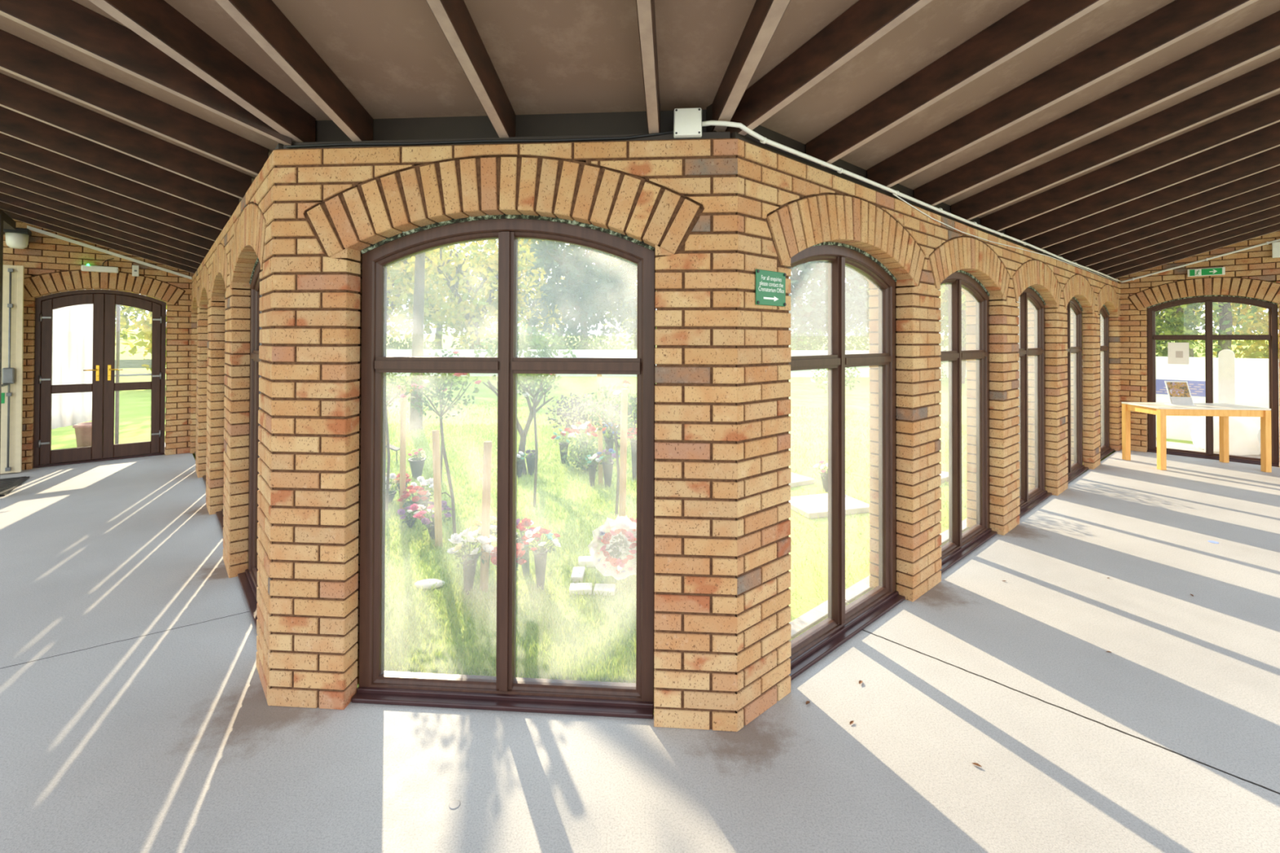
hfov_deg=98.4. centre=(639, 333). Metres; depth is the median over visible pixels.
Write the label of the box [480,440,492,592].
stake
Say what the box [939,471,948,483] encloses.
memorial slab
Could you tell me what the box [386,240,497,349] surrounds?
tree
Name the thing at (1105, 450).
window
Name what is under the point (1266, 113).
rafter
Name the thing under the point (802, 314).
tree
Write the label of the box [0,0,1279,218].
ceiling
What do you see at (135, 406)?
ground
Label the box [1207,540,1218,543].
floor marker
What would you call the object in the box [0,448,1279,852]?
floor
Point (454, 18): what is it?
rafter
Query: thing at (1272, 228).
rafter
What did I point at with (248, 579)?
window
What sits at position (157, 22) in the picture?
rafter
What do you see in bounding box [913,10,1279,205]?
rafter
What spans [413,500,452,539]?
flower vase
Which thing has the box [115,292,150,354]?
tree
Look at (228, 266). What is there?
wall
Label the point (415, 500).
flower vase
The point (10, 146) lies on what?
rafter
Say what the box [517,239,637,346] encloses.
tree
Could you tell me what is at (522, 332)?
bush
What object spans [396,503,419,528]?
flower vase
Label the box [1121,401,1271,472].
side table
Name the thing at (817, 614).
paving strip
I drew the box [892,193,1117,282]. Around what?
cable
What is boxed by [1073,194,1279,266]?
rafter
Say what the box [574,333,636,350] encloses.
bush
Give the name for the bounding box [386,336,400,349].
bush
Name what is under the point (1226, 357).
stone
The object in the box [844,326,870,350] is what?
bush
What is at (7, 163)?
rafter
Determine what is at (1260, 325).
tree
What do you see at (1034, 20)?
rafter
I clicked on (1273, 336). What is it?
window
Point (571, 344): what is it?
bush
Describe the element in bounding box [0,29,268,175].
rafter
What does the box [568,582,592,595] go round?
stone block
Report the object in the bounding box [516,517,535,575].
flower vase
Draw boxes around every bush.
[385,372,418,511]
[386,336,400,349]
[386,337,443,349]
[399,373,481,534]
[413,347,466,482]
[449,330,497,349]
[493,332,551,349]
[517,373,561,506]
[539,327,589,349]
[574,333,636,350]
[581,379,636,515]
[788,328,846,350]
[810,366,861,393]
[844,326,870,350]
[939,362,946,383]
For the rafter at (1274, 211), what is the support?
on the plate at (767, 133)
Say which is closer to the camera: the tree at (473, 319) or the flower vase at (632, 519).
the flower vase at (632, 519)
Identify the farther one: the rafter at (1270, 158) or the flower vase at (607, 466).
the flower vase at (607, 466)
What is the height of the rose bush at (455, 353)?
1.508 m
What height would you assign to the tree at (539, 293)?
9.835 m
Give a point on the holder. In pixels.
(1179, 393)
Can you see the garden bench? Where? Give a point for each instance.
(131, 363)
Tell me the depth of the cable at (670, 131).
2.29 m
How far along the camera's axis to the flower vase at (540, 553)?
3.47 m
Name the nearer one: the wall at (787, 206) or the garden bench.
the wall at (787, 206)
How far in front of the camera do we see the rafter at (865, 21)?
1.95 m
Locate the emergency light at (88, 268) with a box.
[80,263,118,273]
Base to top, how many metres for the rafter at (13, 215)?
1.173 m
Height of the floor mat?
0.016 m
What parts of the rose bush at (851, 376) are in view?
stem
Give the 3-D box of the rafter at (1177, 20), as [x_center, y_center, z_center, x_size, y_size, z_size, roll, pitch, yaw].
[2.419,-1.374,1.851,0.046,1.185,3.400,1,-1,-41]
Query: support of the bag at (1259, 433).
on the paving slab
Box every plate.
[274,142,283,150]
[283,109,729,148]
[706,104,1118,282]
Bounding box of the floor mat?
[0,475,29,496]
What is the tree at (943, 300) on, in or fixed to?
on the ground at (135, 406)
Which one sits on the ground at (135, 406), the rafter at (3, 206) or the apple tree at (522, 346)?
the apple tree at (522, 346)
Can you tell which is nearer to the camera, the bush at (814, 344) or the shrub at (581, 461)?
the shrub at (581, 461)
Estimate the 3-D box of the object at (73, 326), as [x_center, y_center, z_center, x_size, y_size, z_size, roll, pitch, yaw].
[-7.846,0.168,7.151,1.500,2.350,0.158,1,-1,-42]
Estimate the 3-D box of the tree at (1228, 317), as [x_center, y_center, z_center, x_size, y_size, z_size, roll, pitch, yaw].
[13.795,-3.369,12.766,8.938,10.327,5.497,0,-1,21]
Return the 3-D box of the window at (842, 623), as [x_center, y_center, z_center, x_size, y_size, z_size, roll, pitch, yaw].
[1.073,0.556,2.929,1.259,2.071,0.125,1,-1,-41]
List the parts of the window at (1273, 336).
sill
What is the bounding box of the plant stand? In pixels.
[386,444,399,463]
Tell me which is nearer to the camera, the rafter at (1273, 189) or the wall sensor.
the rafter at (1273, 189)
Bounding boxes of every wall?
[3,219,198,470]
[190,149,276,706]
[268,137,737,731]
[386,349,966,377]
[735,137,1120,732]
[1108,230,1279,465]
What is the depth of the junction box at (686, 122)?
2.21 m
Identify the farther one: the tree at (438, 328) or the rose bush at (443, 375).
the tree at (438, 328)
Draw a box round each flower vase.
[385,472,399,503]
[394,473,411,498]
[396,484,428,514]
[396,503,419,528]
[408,448,426,479]
[410,475,433,510]
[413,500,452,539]
[446,526,497,595]
[472,515,497,567]
[489,542,526,570]
[516,451,525,477]
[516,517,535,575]
[522,526,560,589]
[525,449,535,475]
[551,427,577,463]
[568,421,597,454]
[585,453,600,486]
[595,419,620,459]
[595,448,619,487]
[626,427,636,479]
[629,517,636,522]
[813,460,827,492]
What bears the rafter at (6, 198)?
on the plate at (279, 145)
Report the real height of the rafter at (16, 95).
1.173 m
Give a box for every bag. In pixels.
[1191,416,1260,455]
[1257,429,1260,453]
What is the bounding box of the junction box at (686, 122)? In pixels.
[673,107,702,138]
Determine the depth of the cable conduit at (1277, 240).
7.19 m
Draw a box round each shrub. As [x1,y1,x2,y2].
[545,392,604,434]
[560,436,610,472]
[591,393,636,448]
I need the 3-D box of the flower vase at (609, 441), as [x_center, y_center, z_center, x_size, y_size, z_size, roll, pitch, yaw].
[-0.368,1.385,7.095,0.377,0.557,0.364,0,-1,-13]
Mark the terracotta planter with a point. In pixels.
(82, 430)
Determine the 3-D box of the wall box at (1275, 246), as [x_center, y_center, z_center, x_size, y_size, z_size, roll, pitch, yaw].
[7.793,-1.017,6.685,0.065,0.190,0.182,1,-1,-41]
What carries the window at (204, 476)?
in the wall at (228, 266)
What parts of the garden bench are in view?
seat, backrest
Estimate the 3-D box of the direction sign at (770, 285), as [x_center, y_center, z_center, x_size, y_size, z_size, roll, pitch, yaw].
[0.557,-0.190,2.328,0.208,0.146,0.010,1,-1,-41]
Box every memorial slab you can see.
[788,472,814,487]
[788,493,869,519]
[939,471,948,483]
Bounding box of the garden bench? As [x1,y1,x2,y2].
[115,359,151,376]
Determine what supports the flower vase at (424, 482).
on the ground at (135, 406)
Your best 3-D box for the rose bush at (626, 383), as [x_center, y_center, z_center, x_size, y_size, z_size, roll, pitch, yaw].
[-0.215,1.033,4.884,0.606,1.244,0.602,0,-1,0]
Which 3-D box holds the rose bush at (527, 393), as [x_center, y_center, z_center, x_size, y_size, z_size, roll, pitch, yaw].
[-0.999,0.947,5.202,0.512,1.417,0.500,0,-1,-16]
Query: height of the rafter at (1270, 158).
1.185 m
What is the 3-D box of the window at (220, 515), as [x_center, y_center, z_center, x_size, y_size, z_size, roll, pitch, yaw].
[-3.250,0.558,4.424,0.125,2.071,1.259,1,-1,-41]
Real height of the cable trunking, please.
0.521 m
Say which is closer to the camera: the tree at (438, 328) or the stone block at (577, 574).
the stone block at (577, 574)
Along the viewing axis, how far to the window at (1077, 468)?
6.64 m
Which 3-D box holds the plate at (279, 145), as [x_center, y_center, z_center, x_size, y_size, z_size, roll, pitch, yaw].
[-3.715,-0.901,4.937,0.130,0.268,6.790,1,-1,-41]
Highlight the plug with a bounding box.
[448,800,460,809]
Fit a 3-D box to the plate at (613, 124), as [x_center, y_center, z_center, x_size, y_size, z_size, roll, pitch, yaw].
[-0.573,-0.916,2.357,1.951,0.268,0.130,0,-1,4]
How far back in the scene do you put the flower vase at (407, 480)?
5.27 m
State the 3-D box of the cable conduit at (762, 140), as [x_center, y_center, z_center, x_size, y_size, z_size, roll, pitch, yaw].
[3.569,-0.784,4.967,8.633,0.064,0.138,1,-1,-40]
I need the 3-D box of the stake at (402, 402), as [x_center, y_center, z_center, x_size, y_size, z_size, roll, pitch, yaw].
[-2.114,1.059,4.944,0.048,1.180,0.048,0,-1,0]
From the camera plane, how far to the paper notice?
7.48 m
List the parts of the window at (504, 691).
sill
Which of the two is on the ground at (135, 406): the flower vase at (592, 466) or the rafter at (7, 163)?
the flower vase at (592, 466)
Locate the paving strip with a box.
[788,449,1083,640]
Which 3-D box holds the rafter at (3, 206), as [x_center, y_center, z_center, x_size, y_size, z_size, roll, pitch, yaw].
[-6.596,-1.371,5.640,3.360,1.173,0.046,1,-1,-41]
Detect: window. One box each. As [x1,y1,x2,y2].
[203,301,225,484]
[215,288,250,551]
[237,257,262,628]
[351,213,656,719]
[786,241,905,680]
[939,270,997,573]
[1017,285,1052,517]
[1066,296,1088,483]
[1082,304,1114,460]
[1146,294,1279,466]
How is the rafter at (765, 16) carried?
on the plate at (613, 124)
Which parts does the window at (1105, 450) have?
sill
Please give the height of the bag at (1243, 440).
0.645 m
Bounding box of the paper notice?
[1168,342,1189,364]
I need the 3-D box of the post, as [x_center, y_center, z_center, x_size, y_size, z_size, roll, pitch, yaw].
[-6.243,0.166,5.286,0.168,2.830,2.220,1,-1,-41]
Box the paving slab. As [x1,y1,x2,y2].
[1155,440,1279,466]
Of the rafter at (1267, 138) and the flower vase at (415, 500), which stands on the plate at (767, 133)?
the rafter at (1267, 138)
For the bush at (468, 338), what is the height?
2.076 m
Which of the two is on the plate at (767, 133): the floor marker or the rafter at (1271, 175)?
the rafter at (1271, 175)
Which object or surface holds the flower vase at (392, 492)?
on the ground at (135, 406)
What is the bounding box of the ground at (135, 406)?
[51,330,1268,688]
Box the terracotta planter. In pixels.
[72,422,92,447]
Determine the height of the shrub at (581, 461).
0.444 m
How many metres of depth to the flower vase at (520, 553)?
3.39 m
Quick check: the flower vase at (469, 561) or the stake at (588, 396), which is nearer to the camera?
the flower vase at (469, 561)
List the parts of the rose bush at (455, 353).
stem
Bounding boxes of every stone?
[413,578,444,589]
[1217,349,1235,404]
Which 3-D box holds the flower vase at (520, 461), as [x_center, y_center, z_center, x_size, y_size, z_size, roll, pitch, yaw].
[-1.378,1.497,6.282,0.178,0.312,0.180,0,-1,-3]
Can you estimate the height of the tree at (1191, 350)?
7.686 m
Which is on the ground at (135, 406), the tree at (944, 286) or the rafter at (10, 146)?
the tree at (944, 286)
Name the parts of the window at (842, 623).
sill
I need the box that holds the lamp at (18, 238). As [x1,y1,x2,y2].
[3,227,31,248]
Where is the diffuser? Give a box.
[4,232,29,248]
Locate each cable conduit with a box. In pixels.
[701,120,1121,282]
[1121,238,1279,282]
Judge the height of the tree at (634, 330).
8.668 m
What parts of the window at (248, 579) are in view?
sill, frame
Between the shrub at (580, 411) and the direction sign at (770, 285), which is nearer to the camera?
the direction sign at (770, 285)
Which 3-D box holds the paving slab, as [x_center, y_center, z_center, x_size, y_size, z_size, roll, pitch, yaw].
[8.309,1.686,7.464,1.220,0.050,3.100,1,-1,-41]
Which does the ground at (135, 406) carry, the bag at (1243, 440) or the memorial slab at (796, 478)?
the memorial slab at (796, 478)
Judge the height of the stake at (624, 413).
1.241 m
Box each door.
[0,264,24,474]
[33,289,166,467]
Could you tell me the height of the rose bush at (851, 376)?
1.377 m
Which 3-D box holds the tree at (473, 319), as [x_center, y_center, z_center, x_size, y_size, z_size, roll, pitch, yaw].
[-7.078,-1.688,23.994,6.071,7.069,6.137,0,-1,-30]
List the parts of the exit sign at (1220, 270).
white doorway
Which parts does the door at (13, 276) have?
sign plate, vertical rod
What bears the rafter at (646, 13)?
on the plate at (613, 124)
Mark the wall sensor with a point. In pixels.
(135, 268)
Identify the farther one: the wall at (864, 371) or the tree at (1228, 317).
the wall at (864, 371)
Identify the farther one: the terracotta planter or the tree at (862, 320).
the tree at (862, 320)
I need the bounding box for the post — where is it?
[0,208,16,457]
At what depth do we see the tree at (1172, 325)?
12.64 m
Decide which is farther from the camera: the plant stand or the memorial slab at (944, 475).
the plant stand
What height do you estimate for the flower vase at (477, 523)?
0.403 m
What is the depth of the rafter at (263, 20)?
1.96 m
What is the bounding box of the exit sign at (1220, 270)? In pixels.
[1187,266,1225,276]
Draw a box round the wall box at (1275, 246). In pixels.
[1271,241,1279,257]
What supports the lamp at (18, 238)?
attached to the wall at (52, 265)
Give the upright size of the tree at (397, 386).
1.386 m
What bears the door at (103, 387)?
in the wall at (52, 265)
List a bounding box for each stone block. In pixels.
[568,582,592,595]
[570,566,585,582]
[577,555,594,567]
[593,583,615,595]
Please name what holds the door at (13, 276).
attached to the post
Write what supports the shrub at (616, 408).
on the ground at (135, 406)
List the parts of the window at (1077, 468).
frame, sill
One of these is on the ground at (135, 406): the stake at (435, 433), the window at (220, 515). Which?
the stake at (435, 433)
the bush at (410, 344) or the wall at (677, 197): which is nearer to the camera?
the wall at (677, 197)
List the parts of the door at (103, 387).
frame, handle, handle, frame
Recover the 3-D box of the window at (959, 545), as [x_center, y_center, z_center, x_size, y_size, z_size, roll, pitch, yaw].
[2.340,0.570,4.040,1.259,2.071,0.125,1,-1,-41]
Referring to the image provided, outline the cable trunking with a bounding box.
[26,225,191,279]
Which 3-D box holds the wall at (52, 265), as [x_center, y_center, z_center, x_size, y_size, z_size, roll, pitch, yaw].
[-7.285,-0.162,6.494,3.670,3.502,0.273,1,-1,-41]
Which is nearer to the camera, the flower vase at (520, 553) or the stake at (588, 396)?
the flower vase at (520, 553)
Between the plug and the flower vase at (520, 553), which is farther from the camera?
the flower vase at (520, 553)
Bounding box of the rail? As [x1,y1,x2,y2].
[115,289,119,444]
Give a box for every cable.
[285,130,673,147]
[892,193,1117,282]
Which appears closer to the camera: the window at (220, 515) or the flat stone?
the flat stone
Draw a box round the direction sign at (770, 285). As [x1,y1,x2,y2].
[755,268,786,306]
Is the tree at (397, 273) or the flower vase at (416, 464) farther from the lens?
the tree at (397, 273)
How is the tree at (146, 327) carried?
on the ground at (135, 406)
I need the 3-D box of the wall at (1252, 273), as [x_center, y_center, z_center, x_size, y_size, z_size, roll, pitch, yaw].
[7.953,-0.117,6.745,0.272,3.502,3.670,1,-1,-41]
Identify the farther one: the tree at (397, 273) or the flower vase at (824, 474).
the tree at (397, 273)
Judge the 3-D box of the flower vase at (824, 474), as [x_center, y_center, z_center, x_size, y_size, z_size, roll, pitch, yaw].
[1.937,1.485,5.736,0.260,0.344,0.236,0,-1,11]
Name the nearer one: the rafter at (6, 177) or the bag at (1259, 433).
the rafter at (6, 177)
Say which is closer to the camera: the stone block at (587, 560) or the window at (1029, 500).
the stone block at (587, 560)
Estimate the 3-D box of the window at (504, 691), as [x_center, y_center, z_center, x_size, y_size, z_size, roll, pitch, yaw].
[-0.575,0.535,2.366,1.286,2.093,0.125,0,-1,4]
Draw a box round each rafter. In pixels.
[0,0,292,145]
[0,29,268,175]
[0,72,251,199]
[0,106,239,217]
[0,133,229,230]
[0,153,222,241]
[0,168,214,249]
[0,182,209,257]
[0,192,204,263]
[0,201,200,269]
[0,208,196,273]
[88,0,315,142]
[215,0,373,141]
[426,0,515,137]
[635,0,660,133]
[711,0,790,132]
[724,0,932,135]
[805,0,1109,167]
[866,0,1257,190]
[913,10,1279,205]
[951,57,1279,220]
[981,93,1279,231]
[1005,121,1279,242]
[1026,146,1279,248]
[1044,164,1279,255]
[1059,181,1279,262]
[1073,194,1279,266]
[1086,205,1279,271]
[1097,214,1279,275]
[1107,222,1279,278]
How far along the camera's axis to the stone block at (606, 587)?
3.41 m
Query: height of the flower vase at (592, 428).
0.520 m
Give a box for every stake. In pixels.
[399,385,406,515]
[431,429,442,548]
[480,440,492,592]
[587,395,591,439]
[596,373,603,485]
[618,388,627,516]
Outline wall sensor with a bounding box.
[132,265,138,276]
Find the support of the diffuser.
attached to the lamp at (18, 238)
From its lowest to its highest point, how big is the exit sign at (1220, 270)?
0.097 m
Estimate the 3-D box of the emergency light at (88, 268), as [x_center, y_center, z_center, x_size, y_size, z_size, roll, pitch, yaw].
[-6.660,-0.804,6.827,0.330,0.090,0.061,1,-1,-41]
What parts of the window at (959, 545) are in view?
sill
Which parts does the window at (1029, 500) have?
sill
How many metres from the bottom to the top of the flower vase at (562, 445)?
0.469 m
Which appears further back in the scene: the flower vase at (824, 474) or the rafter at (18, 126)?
the flower vase at (824, 474)
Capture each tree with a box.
[115,290,166,371]
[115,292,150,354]
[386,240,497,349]
[386,244,462,342]
[399,239,548,349]
[409,252,425,431]
[459,239,583,349]
[474,317,576,475]
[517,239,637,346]
[583,249,656,348]
[788,261,871,350]
[800,267,946,344]
[859,282,967,383]
[938,285,948,342]
[1082,302,1257,357]
[1160,302,1268,358]
[1175,281,1279,358]
[1216,302,1232,355]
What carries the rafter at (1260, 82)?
on the plate at (767, 133)
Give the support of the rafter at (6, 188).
on the plate at (279, 145)
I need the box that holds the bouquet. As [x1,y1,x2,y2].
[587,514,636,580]
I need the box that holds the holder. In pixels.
[1164,380,1196,405]
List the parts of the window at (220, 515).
sill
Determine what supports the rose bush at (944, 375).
on the ground at (135, 406)
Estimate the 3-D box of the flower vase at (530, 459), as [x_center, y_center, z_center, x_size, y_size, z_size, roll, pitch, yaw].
[-1.257,1.501,6.394,0.141,0.308,0.170,0,-1,0]
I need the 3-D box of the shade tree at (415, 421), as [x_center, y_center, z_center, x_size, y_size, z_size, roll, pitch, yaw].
[-4.240,-2.200,10.173,3.393,7.823,5.388,0,-1,40]
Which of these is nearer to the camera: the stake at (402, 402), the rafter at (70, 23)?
the rafter at (70, 23)
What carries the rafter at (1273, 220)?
on the plate at (767, 133)
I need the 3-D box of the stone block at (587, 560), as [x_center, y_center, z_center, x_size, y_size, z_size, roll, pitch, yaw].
[-0.364,1.589,3.846,0.120,0.050,0.090,0,-1,-6]
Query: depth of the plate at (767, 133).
2.84 m
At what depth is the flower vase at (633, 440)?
6.16 m
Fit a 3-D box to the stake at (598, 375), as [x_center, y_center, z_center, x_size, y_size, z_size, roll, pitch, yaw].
[-0.423,1.023,5.961,0.070,1.281,0.050,0,-1,0]
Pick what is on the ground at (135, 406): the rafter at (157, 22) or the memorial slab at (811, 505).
the memorial slab at (811, 505)

